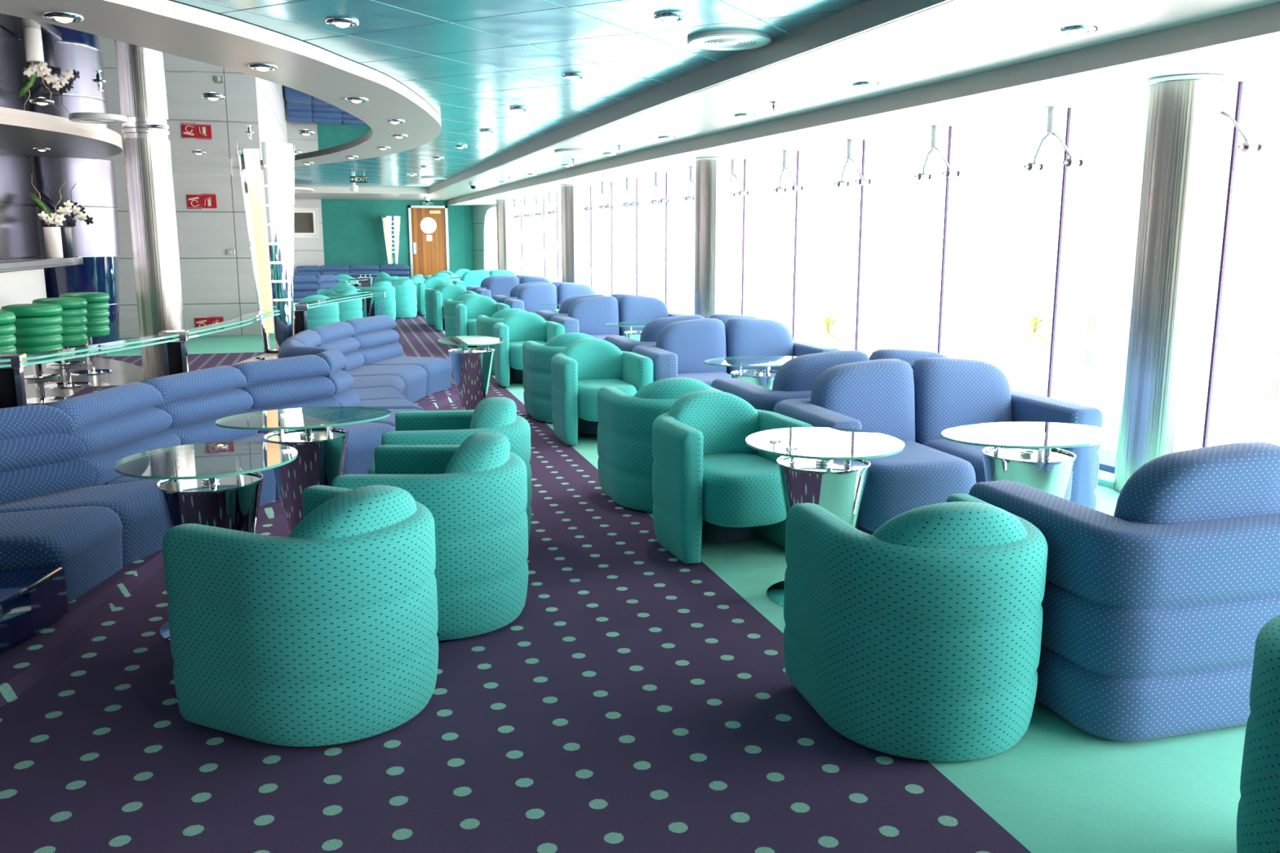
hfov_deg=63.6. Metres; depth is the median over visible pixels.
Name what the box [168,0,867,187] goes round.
ceiling
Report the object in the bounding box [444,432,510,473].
cushion
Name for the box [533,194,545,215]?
fitting
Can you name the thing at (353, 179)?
exit sign
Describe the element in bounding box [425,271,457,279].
armchair
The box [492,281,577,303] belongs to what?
loveseat
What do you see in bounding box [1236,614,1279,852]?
armchair
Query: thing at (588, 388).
seat cushion
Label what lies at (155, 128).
recessed light
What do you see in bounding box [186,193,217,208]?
fire sign
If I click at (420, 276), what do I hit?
cushion
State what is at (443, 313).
seat cushion
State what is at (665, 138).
recessed light
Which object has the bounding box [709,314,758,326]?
cushion
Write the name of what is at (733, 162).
fitting
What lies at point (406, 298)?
armchair
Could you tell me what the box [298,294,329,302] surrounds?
cushion
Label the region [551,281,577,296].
cushion
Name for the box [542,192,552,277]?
window
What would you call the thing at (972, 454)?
seat cushion
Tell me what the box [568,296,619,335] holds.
cushion
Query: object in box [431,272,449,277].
cushion
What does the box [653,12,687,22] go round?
recessed light
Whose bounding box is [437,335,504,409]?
coffee table
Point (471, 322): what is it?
seat cushion
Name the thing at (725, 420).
cushion
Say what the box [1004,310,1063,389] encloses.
palm tree
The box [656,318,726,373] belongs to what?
cushion
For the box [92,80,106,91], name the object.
sprinkler
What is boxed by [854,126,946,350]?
window
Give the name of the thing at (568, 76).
recessed light
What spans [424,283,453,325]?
armchair
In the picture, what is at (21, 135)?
trim
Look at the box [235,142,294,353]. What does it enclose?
decorative panel
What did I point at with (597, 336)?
seat cushion
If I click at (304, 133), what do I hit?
recessed light
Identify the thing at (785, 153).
fitting
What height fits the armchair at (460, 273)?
0.708 m
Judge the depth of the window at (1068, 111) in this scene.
7.03 m
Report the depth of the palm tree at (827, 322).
92.98 m
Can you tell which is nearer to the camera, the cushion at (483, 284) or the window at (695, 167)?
the window at (695, 167)
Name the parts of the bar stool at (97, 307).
foot plate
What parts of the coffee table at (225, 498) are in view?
glass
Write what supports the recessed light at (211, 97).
in the ceiling at (143, 86)
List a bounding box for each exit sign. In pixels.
[350,173,367,182]
[422,201,433,205]
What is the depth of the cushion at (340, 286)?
17.21 m
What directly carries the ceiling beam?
attached to the ceiling at (955, 38)
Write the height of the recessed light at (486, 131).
0.031 m
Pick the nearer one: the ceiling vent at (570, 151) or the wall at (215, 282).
the ceiling vent at (570, 151)
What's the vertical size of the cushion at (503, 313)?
0.345 m
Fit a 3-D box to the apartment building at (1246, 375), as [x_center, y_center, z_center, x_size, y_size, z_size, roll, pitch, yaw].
[52.522,-8.359,92.146,13.000,10.500,27.000,-3,11,-16]
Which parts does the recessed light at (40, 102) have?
bulb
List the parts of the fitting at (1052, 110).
arm, stem, arm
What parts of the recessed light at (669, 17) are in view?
bulb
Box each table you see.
[0,567,68,653]
[114,441,297,641]
[215,406,391,533]
[332,290,373,316]
[338,279,368,287]
[348,273,377,287]
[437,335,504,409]
[539,302,562,313]
[604,321,649,341]
[703,355,795,390]
[745,426,904,606]
[941,422,1118,497]
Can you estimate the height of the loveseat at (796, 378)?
0.828 m
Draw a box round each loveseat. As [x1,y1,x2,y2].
[452,269,515,288]
[466,275,536,292]
[475,275,551,297]
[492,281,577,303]
[503,283,595,313]
[535,293,670,321]
[551,295,684,339]
[604,314,758,351]
[631,317,839,386]
[711,348,947,412]
[773,357,1102,534]
[968,441,1279,742]
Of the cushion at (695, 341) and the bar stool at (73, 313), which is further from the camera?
the bar stool at (73, 313)
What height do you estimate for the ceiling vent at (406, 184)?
0.026 m
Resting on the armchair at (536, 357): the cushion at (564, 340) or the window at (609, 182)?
the cushion at (564, 340)
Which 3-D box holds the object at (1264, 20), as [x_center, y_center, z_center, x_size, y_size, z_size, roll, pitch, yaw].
[0.025,-3.096,11.872,0.198,0.140,31.531,-3,11,-18]
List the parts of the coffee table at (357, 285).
glass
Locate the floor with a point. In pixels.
(638, 698)
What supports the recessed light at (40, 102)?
in the ceiling at (143, 86)
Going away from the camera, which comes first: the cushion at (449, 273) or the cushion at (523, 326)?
the cushion at (523, 326)
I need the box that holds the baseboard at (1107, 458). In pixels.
[1097,448,1116,488]
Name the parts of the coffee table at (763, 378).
glass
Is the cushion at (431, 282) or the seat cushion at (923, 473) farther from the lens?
the cushion at (431, 282)
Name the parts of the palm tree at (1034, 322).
crown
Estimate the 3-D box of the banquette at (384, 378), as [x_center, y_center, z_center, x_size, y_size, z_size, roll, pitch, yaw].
[-2.216,-0.472,8.539,1.176,0.685,3.350,-1,10,-7]
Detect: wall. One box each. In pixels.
[0,147,46,365]
[0,164,295,337]
[293,199,474,277]
[472,204,496,270]
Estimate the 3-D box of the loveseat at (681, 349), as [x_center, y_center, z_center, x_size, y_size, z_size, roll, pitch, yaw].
[0.738,-0.402,7.964,1.498,0.828,0.860,-3,11,-16]
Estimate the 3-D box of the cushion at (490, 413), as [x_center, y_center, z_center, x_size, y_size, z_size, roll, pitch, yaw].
[-0.692,0.038,4.856,0.228,0.345,0.504,-1,10,-7]
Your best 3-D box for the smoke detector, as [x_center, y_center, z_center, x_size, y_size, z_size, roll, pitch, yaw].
[-5.058,-4.291,18.259,0.140,0.285,0.140,-3,11,-16]
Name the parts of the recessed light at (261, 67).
bulb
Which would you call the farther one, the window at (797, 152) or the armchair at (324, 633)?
the window at (797, 152)
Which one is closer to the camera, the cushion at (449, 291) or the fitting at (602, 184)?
the fitting at (602, 184)
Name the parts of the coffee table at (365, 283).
glass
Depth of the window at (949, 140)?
8.13 m
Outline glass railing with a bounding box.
[0,291,385,408]
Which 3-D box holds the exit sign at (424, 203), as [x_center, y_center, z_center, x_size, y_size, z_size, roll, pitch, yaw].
[-5.429,-5.702,26.429,0.280,0.100,0.026,-3,11,-16]
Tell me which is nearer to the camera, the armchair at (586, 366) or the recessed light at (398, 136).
the armchair at (586, 366)
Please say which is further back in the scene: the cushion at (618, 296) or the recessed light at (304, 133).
the cushion at (618, 296)
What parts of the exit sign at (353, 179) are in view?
sign plate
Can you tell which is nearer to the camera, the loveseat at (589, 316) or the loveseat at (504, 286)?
the loveseat at (589, 316)
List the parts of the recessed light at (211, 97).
bulb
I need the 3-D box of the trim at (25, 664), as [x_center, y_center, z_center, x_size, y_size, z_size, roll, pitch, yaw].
[-2.516,0.233,6.709,3.600,0.049,8.000,-3,11,-16]
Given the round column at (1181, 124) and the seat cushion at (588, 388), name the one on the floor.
the round column at (1181, 124)
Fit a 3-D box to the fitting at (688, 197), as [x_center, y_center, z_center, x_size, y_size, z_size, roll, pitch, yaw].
[0.649,-2.917,12.396,0.165,0.398,0.456,-3,11,-16]
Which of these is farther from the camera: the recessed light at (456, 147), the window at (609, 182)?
the window at (609, 182)
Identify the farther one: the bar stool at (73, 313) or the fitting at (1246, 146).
the bar stool at (73, 313)
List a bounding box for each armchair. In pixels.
[162,484,438,746]
[293,294,339,328]
[316,284,360,295]
[324,288,363,321]
[331,432,528,640]
[335,274,357,284]
[355,280,395,320]
[367,396,531,541]
[374,272,408,284]
[391,274,425,282]
[391,276,422,312]
[391,279,417,318]
[417,277,454,315]
[422,272,453,282]
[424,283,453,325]
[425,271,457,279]
[433,284,476,330]
[444,293,481,337]
[453,269,470,279]
[455,295,510,348]
[476,308,527,374]
[493,311,564,386]
[522,332,595,422]
[551,337,653,444]
[596,377,720,511]
[652,390,816,564]
[783,493,1048,761]
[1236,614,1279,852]
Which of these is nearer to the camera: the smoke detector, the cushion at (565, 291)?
the cushion at (565, 291)
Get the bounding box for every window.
[495,207,497,269]
[520,197,528,275]
[531,195,540,275]
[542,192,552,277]
[555,191,558,281]
[590,182,609,287]
[610,181,613,294]
[635,175,647,294]
[665,167,695,306]
[741,151,793,315]
[791,142,844,340]
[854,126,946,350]
[937,107,1066,353]
[1047,81,1238,397]
[1202,75,1279,447]
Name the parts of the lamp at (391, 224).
glowing panel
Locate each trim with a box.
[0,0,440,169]
[0,115,122,159]
[0,384,458,707]
[172,165,231,174]
[235,353,278,364]
[293,186,314,193]
[293,186,428,194]
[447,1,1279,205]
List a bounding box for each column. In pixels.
[21,156,119,352]
[121,128,185,380]
[495,199,515,273]
[560,184,584,284]
[693,157,731,318]
[1113,74,1226,493]
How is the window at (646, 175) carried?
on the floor
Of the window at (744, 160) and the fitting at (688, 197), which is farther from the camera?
the fitting at (688, 197)
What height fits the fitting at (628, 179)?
0.398 m
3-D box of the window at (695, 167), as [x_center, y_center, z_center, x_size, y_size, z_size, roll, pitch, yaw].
[0.540,-2.084,13.159,0.019,2.310,1.203,-4,11,-19]
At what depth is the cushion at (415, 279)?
20.50 m
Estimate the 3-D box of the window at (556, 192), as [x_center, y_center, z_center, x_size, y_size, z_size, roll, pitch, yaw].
[-1.362,-3.099,18.764,0.018,2.310,1.201,-3,11,-17]
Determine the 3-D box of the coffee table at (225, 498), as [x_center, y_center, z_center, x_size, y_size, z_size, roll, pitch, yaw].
[-1.605,0.436,3.903,0.630,0.650,0.630,-5,12,-27]
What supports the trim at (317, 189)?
attached to the wall at (215, 282)
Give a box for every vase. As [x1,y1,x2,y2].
[43,226,63,257]
[60,227,74,257]
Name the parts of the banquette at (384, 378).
seat, seat, seat, seat, seat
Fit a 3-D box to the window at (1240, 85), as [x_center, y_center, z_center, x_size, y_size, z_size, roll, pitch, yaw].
[3.529,-0.674,5.374,0.019,2.310,1.223,-4,11,-19]
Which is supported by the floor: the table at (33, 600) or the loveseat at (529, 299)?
the loveseat at (529, 299)
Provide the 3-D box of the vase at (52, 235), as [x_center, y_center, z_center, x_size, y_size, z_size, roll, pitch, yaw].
[-6.876,-2.156,12.106,0.180,0.355,0.180,-3,11,-16]
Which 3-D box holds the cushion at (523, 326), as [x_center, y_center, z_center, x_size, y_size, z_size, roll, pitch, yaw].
[-1.196,-1.009,10.634,0.504,0.345,0.228,-3,11,-16]
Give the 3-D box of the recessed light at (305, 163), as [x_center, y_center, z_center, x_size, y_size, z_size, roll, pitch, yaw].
[-4.538,-3.585,14.098,0.170,0.031,0.170,-3,11,-16]
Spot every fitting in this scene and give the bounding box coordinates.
[513,199,522,217]
[522,196,533,217]
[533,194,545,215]
[546,191,558,214]
[583,185,592,210]
[597,182,613,208]
[621,177,639,206]
[648,172,670,204]
[682,165,695,200]
[729,158,750,197]
[772,150,804,192]
[834,138,873,186]
[914,124,962,180]
[1023,106,1085,171]
[1219,79,1265,152]
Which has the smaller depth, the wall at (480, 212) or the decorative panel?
the decorative panel
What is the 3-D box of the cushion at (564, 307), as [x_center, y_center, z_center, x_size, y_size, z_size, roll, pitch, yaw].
[-0.640,-1.259,11.692,0.559,0.470,0.223,-3,11,-16]
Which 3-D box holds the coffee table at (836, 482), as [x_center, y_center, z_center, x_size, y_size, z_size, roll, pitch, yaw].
[0.742,0.379,4.221,0.630,0.650,0.630,-8,13,-38]
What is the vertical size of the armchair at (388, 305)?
0.708 m
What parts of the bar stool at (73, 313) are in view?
foot plate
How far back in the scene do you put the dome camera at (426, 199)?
24.56 m
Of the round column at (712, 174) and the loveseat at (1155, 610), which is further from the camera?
the round column at (712, 174)
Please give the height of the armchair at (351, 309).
0.708 m
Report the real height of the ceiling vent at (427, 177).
0.026 m
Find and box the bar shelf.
[0,257,83,272]
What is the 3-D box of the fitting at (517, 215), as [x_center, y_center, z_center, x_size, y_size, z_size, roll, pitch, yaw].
[-2.689,-4.749,22.509,0.165,0.398,0.456,-3,11,-16]
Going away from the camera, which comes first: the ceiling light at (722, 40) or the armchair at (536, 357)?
the ceiling light at (722, 40)
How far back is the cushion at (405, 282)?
19.17 m
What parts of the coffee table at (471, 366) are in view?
glass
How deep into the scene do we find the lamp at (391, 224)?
25.97 m
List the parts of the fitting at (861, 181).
arm, stem, arm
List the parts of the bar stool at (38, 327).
foot plate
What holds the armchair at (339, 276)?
on the floor
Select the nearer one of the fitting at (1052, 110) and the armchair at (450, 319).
the fitting at (1052, 110)
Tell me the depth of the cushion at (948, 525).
2.84 m
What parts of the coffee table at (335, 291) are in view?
glass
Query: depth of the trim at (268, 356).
8.10 m
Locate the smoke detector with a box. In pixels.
[350,175,358,191]
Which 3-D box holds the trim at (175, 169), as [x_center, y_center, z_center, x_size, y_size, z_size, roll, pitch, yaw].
[-6.612,-3.822,15.330,1.030,0.156,0.040,-3,11,-16]
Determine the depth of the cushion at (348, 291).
15.39 m
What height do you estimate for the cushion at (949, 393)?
0.470 m
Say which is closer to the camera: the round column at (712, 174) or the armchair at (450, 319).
the round column at (712, 174)
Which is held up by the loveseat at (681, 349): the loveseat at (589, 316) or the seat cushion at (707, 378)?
the seat cushion at (707, 378)
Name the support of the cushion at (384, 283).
on the armchair at (388, 305)
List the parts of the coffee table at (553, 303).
glass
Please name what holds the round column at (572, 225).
on the floor
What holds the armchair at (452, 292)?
on the floor
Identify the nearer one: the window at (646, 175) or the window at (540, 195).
the window at (646, 175)
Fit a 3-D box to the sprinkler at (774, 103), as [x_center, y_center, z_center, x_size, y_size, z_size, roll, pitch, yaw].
[0.976,-2.323,7.512,0.084,0.066,0.084,-3,11,-16]
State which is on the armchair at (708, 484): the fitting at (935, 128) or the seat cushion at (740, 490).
the seat cushion at (740, 490)
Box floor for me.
[0,312,1246,852]
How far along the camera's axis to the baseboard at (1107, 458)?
6.41 m
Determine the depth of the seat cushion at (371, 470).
4.72 m
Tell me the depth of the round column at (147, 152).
10.22 m
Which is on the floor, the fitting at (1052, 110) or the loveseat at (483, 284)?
the loveseat at (483, 284)
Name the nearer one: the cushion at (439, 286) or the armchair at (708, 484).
the armchair at (708, 484)
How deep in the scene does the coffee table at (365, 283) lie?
24.33 m
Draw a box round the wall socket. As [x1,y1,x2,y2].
[226,249,235,254]
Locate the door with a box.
[408,205,449,277]
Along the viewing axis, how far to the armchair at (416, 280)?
20.49 m
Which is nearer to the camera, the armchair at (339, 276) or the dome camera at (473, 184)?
the dome camera at (473, 184)
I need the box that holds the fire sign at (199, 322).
[195,316,223,327]
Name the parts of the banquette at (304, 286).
seat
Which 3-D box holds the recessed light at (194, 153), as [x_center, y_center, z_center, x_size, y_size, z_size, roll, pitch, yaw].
[-5.483,-3.393,12.840,0.170,0.031,0.170,-3,11,-16]
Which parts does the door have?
lock plate, porthole glass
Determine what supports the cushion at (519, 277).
on the loveseat at (483, 284)
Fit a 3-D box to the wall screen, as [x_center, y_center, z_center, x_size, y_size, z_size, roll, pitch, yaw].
[-8.358,-5.063,25.678,0.720,0.730,0.060,-3,11,-16]
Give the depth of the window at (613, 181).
15.86 m
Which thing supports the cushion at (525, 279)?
on the loveseat at (504, 286)
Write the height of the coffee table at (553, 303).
0.650 m
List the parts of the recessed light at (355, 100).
bulb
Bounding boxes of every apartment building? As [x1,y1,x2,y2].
[785,239,874,308]
[838,244,874,326]
[868,239,1110,372]
[1069,269,1279,414]
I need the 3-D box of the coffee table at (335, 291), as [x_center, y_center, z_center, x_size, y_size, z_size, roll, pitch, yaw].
[-4.490,-1.797,16.233,0.630,0.650,0.630,-3,11,-16]
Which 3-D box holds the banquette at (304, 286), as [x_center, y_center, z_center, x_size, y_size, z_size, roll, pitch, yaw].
[-5.777,-2.342,18.821,0.946,0.800,1.624,7,13,35]
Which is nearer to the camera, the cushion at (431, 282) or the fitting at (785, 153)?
the fitting at (785, 153)
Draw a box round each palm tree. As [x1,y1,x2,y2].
[801,311,861,350]
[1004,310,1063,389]
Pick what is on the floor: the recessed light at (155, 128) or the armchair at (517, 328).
the armchair at (517, 328)
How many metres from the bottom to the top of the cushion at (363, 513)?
0.345 m
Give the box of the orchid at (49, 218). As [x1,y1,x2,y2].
[28,176,87,226]
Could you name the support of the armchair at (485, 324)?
on the floor
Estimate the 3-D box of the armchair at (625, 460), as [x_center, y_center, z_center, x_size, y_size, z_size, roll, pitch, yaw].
[0.144,0.049,5.810,0.672,0.708,0.761,-3,11,-16]
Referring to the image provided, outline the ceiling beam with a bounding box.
[428,0,953,194]
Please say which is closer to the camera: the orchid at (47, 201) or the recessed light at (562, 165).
the orchid at (47, 201)
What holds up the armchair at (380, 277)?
on the floor
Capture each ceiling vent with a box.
[68,115,127,124]
[404,183,426,186]
[421,176,447,179]
[554,148,596,155]
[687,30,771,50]
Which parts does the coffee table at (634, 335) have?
glass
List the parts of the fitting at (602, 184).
stem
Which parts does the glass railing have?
railing post, glass rail, glass rail, railing post, railing post, glass rail, glass rail, railing post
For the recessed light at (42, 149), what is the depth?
11.40 m
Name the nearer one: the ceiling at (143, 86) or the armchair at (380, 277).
the ceiling at (143, 86)
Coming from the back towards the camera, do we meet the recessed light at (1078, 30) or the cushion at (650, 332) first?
the cushion at (650, 332)
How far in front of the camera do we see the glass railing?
6.11 m
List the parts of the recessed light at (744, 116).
bulb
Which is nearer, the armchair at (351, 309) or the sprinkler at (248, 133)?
the sprinkler at (248, 133)
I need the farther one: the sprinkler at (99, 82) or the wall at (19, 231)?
the wall at (19, 231)
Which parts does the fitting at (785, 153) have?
arm, stem, arm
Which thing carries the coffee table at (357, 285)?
on the floor
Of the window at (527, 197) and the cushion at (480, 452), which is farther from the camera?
the window at (527, 197)
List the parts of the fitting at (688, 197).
arm, stem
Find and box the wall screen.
[293,208,319,237]
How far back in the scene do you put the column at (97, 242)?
12.96 m
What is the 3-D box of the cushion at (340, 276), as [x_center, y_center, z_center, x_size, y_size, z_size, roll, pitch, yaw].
[-6.349,-3.079,22.059,0.504,0.345,0.228,-4,11,-21]
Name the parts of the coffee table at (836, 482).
glass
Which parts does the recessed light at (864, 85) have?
bulb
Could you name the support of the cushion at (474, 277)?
on the loveseat at (474, 277)
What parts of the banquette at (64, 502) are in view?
seat, seat, seat, seat, seat, seat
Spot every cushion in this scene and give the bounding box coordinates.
[288,484,417,539]
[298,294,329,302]
[329,284,356,289]
[335,274,353,279]
[337,288,357,296]
[367,462,375,474]
[372,280,391,287]
[377,272,390,277]
[396,279,413,284]
[408,276,420,282]
[413,274,422,279]
[423,277,446,288]
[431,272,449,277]
[433,283,453,289]
[438,271,453,275]
[439,284,467,303]
[442,303,444,318]
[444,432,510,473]
[454,293,481,301]
[462,270,488,288]
[462,295,497,319]
[466,318,477,335]
[469,396,516,429]
[480,275,509,287]
[486,275,519,297]
[489,269,515,276]
[491,308,527,318]
[502,311,546,342]
[509,282,545,297]
[509,341,546,369]
[515,275,536,284]
[517,283,557,313]
[520,275,551,284]
[544,332,595,346]
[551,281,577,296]
[557,283,595,309]
[559,293,605,313]
[562,337,622,380]
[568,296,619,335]
[577,378,636,422]
[589,334,618,339]
[610,293,644,307]
[618,295,668,335]
[634,377,713,399]
[640,315,704,342]
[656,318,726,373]
[667,390,759,455]
[677,372,731,386]
[702,453,786,527]
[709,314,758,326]
[724,317,793,374]
[772,350,869,391]
[810,358,915,444]
[857,440,976,531]
[868,348,947,367]
[871,501,1027,548]
[911,357,1011,444]
[921,437,1072,500]
[1113,441,1279,524]
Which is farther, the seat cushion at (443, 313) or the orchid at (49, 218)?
the seat cushion at (443, 313)
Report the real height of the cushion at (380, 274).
0.345 m
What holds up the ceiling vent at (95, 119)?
in the ceiling at (143, 86)
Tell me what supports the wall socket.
attached to the wall at (215, 282)
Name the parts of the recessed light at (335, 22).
bulb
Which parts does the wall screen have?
screen panel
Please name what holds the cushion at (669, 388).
on the armchair at (625, 460)
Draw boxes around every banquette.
[0,349,422,604]
[278,314,452,410]
[292,274,339,302]
[296,265,409,285]
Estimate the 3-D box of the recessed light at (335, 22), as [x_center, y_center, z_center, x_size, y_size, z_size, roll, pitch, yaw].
[-1.541,-2.081,5.348,0.170,0.031,0.170,-3,11,-16]
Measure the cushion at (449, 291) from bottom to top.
0.345 m
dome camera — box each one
[423,197,430,202]
[469,181,477,189]
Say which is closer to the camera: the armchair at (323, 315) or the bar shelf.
the bar shelf
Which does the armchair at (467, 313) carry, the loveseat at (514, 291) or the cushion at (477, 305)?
the cushion at (477, 305)
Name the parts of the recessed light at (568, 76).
bulb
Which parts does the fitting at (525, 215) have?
stem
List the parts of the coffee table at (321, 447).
glass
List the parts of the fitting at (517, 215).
stem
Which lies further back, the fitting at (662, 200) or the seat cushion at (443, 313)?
the seat cushion at (443, 313)
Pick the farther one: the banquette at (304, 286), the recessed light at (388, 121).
the banquette at (304, 286)
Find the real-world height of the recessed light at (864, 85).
0.031 m
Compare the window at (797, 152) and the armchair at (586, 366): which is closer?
the armchair at (586, 366)
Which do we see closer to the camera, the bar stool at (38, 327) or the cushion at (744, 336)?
the cushion at (744, 336)
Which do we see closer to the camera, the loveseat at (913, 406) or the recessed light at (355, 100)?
the loveseat at (913, 406)
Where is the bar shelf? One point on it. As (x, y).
(14, 264)
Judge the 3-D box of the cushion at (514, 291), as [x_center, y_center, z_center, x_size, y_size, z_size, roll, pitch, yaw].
[-1.610,-1.859,15.001,0.559,0.470,0.223,-3,11,-16]
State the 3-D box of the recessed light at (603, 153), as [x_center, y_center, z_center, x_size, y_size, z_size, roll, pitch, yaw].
[-0.349,-3.146,11.957,0.170,0.031,0.170,-3,11,-16]
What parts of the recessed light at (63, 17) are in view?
bulb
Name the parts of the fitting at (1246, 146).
stem, arm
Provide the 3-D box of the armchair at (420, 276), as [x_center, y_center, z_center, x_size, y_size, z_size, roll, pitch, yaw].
[-4.941,-2.893,22.050,0.761,0.708,0.672,0,10,-1]
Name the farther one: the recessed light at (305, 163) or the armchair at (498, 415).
the recessed light at (305, 163)
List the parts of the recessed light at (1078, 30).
bulb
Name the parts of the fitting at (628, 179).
stem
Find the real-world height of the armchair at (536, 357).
0.708 m
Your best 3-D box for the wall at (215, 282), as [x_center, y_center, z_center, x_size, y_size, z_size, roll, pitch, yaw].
[-10.993,-3.395,19.697,7.950,2.560,10.500,-3,11,-16]
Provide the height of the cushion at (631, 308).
0.470 m
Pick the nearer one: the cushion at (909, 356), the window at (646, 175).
the cushion at (909, 356)
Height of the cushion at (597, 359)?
0.345 m
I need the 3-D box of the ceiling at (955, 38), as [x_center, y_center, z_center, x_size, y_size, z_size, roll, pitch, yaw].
[-5.576,-2.897,10.269,13.170,0.080,31.500,-3,11,-16]
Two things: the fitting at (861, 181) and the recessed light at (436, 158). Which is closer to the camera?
the fitting at (861, 181)
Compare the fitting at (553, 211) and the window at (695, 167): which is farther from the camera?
the fitting at (553, 211)
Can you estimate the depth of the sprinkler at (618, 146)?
10.99 m
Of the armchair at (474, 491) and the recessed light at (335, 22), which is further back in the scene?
the recessed light at (335, 22)
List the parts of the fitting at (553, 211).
stem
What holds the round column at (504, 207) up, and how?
on the floor
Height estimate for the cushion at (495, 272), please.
0.470 m
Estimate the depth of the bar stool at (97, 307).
10.97 m
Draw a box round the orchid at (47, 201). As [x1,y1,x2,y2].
[40,176,93,226]
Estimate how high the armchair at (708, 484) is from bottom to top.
0.708 m
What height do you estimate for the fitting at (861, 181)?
0.398 m
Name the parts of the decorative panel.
glowing panel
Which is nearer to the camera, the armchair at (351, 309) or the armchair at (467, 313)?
the armchair at (467, 313)
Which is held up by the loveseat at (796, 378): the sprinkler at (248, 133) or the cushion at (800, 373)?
the cushion at (800, 373)
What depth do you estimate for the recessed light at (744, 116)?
8.22 m
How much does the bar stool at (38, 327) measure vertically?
0.861 m
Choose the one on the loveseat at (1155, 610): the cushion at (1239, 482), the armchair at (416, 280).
the cushion at (1239, 482)
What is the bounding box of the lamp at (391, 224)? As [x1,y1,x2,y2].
[382,216,400,264]
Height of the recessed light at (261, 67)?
0.031 m
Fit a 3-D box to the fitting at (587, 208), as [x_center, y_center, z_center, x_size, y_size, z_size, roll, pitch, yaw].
[-0.902,-3.728,16.872,0.165,0.398,0.456,-3,11,-16]
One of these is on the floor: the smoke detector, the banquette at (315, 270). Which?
the banquette at (315, 270)
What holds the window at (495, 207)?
in the wall at (480, 212)
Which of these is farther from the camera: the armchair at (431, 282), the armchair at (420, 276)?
the armchair at (420, 276)
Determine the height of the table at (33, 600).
0.185 m
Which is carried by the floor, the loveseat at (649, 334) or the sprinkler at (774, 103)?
the loveseat at (649, 334)
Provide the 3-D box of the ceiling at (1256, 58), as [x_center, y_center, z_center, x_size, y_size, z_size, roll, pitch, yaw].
[0.731,-3.102,12.076,1.626,0.080,31.601,-3,11,-19]
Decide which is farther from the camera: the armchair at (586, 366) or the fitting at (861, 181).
the fitting at (861, 181)
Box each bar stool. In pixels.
[0,303,66,405]
[0,311,16,354]
[31,297,92,389]
[59,292,114,375]
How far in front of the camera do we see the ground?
104.67 m
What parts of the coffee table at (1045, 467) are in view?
glass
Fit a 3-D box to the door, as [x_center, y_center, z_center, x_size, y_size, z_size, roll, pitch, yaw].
[-5.432,-4.523,26.653,0.990,2.300,0.141,-3,11,-16]
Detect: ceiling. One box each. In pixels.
[0,13,372,167]
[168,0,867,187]
[294,0,1279,200]
[448,32,1279,205]
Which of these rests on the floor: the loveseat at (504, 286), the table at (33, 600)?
the loveseat at (504, 286)
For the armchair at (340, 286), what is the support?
on the floor
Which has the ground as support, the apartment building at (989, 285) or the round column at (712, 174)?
the apartment building at (989, 285)
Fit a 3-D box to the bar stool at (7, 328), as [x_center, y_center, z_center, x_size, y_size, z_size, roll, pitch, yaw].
[-5.176,-0.476,8.180,0.472,0.861,0.472,-3,11,-16]
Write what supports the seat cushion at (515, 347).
on the armchair at (517, 328)
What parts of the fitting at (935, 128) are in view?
arm, stem, arm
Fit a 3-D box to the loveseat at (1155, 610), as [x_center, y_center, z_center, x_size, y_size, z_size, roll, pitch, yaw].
[1.922,0.410,3.479,1.498,0.828,0.860,-3,11,-16]
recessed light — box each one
[29,99,54,105]
[33,147,50,151]
[42,12,84,22]
[146,126,164,130]
[191,151,206,155]
[200,94,225,100]
[248,63,277,71]
[297,131,315,135]
[301,162,314,164]
[324,17,359,27]
[344,97,368,103]
[344,155,358,159]
[375,146,390,150]
[385,119,404,124]
[390,134,408,138]
[418,166,430,168]
[431,157,444,159]
[453,146,467,149]
[479,129,495,133]
[509,106,528,111]
[560,164,573,167]
[561,73,586,79]
[602,152,617,155]
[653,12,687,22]
[657,136,675,140]
[733,113,755,119]
[852,81,879,88]
[1059,25,1097,35]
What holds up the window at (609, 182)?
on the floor
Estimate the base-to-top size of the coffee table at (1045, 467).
0.650 m
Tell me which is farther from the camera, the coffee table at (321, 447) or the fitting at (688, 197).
the fitting at (688, 197)
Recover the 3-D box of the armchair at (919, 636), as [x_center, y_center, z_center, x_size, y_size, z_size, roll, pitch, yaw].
[0.851,0.527,3.174,0.672,0.708,0.761,-2,11,-13]
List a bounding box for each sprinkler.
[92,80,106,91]
[244,132,253,139]
[616,145,623,152]
[768,101,780,111]
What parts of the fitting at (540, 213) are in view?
stem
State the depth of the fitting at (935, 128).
7.94 m
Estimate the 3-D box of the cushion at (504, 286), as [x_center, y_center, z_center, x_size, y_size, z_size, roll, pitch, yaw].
[-2.308,-2.297,17.420,0.559,0.470,0.223,-3,11,-16]
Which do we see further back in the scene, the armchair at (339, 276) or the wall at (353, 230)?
the wall at (353, 230)
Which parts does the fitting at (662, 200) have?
stem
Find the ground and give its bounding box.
[589,283,1279,449]
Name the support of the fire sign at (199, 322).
attached to the wall at (215, 282)
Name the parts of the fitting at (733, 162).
stem, arm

